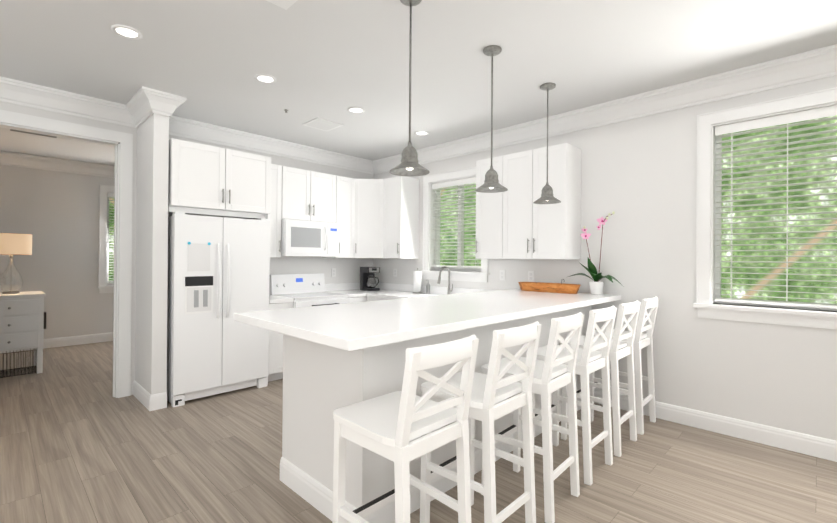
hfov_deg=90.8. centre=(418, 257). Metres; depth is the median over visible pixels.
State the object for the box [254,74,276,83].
recessed light
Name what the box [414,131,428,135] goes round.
recessed light
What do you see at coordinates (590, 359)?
bar stool
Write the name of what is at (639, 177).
wall
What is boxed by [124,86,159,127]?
crown molding
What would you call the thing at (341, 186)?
upper cabinet
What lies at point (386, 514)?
baseboard
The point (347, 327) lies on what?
countertop
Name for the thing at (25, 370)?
wire basket
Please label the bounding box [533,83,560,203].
pendant light
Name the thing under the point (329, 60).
ceiling
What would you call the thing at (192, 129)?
crown molding
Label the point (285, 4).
ceiling vent
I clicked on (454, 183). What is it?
kitchen window blind slats
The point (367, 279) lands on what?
coffee maker
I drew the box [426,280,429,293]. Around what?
soap dispenser
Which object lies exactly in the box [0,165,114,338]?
wall
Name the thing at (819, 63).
crown molding
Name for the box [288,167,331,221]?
upper cabinet
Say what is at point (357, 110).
recessed light
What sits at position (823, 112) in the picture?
dining room window blind slats
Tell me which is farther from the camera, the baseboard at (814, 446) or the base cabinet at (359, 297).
the base cabinet at (359, 297)
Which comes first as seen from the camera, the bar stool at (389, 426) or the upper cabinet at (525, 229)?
the bar stool at (389, 426)
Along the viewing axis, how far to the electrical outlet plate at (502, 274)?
4.69 m
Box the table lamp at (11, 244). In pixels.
[0,233,31,293]
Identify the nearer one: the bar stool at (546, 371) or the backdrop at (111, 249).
the bar stool at (546, 371)
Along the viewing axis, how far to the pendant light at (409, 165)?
2.29 m
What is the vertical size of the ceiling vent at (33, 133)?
0.010 m
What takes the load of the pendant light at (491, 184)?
hanging from the ceiling
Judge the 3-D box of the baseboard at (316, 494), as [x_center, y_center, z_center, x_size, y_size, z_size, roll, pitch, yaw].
[-0.570,1.299,2.273,0.781,0.140,0.016,0,0,44]
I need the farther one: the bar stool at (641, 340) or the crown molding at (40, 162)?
the crown molding at (40, 162)
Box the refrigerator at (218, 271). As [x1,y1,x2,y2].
[167,212,269,406]
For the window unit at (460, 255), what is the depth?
5.29 m
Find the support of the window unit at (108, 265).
in the wall at (55, 214)
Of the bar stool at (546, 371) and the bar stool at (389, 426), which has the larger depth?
the bar stool at (546, 371)
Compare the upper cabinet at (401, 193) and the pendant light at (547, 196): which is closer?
the pendant light at (547, 196)
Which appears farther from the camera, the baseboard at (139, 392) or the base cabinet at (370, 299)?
the base cabinet at (370, 299)
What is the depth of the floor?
2.69 m
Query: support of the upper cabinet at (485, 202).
attached to the wall at (639, 177)
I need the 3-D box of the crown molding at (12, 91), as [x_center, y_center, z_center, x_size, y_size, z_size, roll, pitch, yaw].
[-4.032,-1.396,2.779,0.114,0.174,3.625,0,0,44]
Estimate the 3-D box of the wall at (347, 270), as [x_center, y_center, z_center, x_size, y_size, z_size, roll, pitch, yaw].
[-3.155,-0.060,3.855,0.120,2.830,6.950,0,0,44]
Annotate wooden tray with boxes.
[518,279,580,293]
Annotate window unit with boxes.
[107,198,113,284]
[435,185,480,271]
[715,119,836,310]
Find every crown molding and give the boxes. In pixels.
[0,76,131,126]
[0,151,114,177]
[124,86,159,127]
[160,92,187,131]
[169,119,371,172]
[368,44,836,174]
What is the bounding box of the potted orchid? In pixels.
[568,211,622,294]
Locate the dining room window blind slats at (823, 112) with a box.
[715,105,836,308]
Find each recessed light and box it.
[111,24,142,39]
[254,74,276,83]
[347,107,364,113]
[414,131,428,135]
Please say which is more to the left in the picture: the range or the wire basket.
the wire basket
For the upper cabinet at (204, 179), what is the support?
attached to the wall at (347, 270)
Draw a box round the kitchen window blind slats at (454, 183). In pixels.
[432,177,480,267]
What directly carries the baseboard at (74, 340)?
attached to the wall at (55, 214)
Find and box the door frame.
[0,110,132,397]
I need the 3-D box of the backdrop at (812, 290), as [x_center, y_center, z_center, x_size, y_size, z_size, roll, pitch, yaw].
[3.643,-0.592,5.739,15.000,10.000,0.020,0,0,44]
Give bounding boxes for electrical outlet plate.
[331,268,335,276]
[393,269,396,276]
[500,270,504,279]
[528,271,533,281]
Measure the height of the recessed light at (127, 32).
0.008 m
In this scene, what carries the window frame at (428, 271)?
attached to the wall at (639, 177)
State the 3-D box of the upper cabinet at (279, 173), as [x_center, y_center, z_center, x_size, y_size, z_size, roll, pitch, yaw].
[-1.810,-0.550,4.905,0.338,1.085,0.346,0,0,44]
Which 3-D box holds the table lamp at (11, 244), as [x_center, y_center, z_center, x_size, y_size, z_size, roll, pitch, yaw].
[-4.786,0.065,4.847,0.358,0.703,0.358,0,0,44]
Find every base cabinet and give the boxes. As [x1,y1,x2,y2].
[267,302,292,384]
[321,294,367,305]
[368,294,375,301]
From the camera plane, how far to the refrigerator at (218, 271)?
3.99 m
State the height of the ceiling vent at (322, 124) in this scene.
0.009 m
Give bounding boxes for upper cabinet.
[168,138,271,217]
[244,164,287,256]
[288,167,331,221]
[322,175,351,257]
[352,178,383,257]
[384,176,418,257]
[476,157,495,258]
[496,143,580,258]
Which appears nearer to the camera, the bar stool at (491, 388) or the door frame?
the bar stool at (491, 388)
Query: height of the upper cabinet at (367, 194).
1.085 m
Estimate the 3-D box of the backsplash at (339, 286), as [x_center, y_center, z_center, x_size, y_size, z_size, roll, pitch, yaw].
[-1.004,0.411,5.967,0.019,0.100,0.911,0,0,44]
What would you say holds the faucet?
on the countertop at (383, 293)
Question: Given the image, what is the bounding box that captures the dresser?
[0,291,45,373]
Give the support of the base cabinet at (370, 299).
on the floor
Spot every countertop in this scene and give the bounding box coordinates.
[234,290,619,353]
[269,295,293,301]
[325,290,379,297]
[372,290,423,297]
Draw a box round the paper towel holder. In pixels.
[412,268,422,293]
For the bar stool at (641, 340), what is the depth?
3.39 m
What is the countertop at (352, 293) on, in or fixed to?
on the base cabinet at (359, 297)
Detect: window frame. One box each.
[97,184,113,292]
[421,167,489,281]
[693,87,836,329]
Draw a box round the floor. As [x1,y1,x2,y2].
[0,341,836,522]
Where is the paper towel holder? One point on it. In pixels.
(417, 281)
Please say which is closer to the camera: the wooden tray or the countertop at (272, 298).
the wooden tray
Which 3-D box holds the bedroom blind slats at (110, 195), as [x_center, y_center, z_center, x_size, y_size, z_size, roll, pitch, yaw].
[-4.749,-0.335,7.018,0.066,1.457,0.884,0,0,44]
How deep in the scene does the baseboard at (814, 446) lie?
3.17 m
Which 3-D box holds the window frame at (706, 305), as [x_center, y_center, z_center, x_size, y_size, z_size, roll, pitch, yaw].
[3.030,-0.340,2.728,2.020,1.660,0.150,0,0,44]
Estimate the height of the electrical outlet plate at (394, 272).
0.116 m
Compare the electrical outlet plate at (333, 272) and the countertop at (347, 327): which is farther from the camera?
the electrical outlet plate at (333, 272)
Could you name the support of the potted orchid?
on the countertop at (347, 327)
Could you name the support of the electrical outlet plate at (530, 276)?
attached to the wall at (639, 177)
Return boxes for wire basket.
[0,349,36,377]
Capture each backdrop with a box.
[109,198,113,280]
[440,115,836,303]
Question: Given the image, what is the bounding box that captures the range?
[269,273,349,307]
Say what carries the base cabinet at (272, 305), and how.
on the floor
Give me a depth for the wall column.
3.75 m
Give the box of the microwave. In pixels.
[281,219,338,256]
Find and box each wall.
[0,101,373,394]
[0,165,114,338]
[373,75,836,440]
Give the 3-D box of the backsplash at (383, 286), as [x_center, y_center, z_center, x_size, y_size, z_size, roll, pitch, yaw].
[0.204,0.418,5.415,2.483,0.100,0.019,0,0,44]
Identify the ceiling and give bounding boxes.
[0,0,836,165]
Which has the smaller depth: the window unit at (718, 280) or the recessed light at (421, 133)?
the window unit at (718, 280)
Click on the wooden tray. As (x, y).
(561, 287)
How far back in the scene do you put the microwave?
5.04 m
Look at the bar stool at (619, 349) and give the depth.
3.04 m
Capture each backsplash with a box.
[325,282,359,289]
[375,282,471,293]
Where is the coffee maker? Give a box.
[360,267,379,290]
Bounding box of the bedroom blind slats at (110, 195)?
[107,192,113,281]
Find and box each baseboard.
[0,332,112,353]
[133,380,156,410]
[280,457,356,520]
[363,398,580,522]
[594,388,836,461]
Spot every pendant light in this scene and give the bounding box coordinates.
[390,0,429,175]
[475,45,507,192]
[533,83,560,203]
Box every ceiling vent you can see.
[10,129,56,137]
[266,0,297,9]
[302,117,342,130]
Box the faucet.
[436,266,455,293]
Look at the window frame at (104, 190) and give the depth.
6.62 m
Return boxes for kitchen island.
[276,306,590,507]
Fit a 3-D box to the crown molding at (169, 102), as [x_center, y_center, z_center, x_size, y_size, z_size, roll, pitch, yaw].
[-2.385,-1.381,3.936,0.604,0.174,0.139,0,0,44]
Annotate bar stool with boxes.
[332,335,478,522]
[420,321,540,522]
[481,312,583,522]
[526,305,616,485]
[560,300,640,456]
[589,296,658,434]
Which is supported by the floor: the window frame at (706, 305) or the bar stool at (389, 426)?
the bar stool at (389, 426)
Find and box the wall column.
[135,113,168,394]
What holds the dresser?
on the floor
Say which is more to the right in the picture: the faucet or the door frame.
the faucet

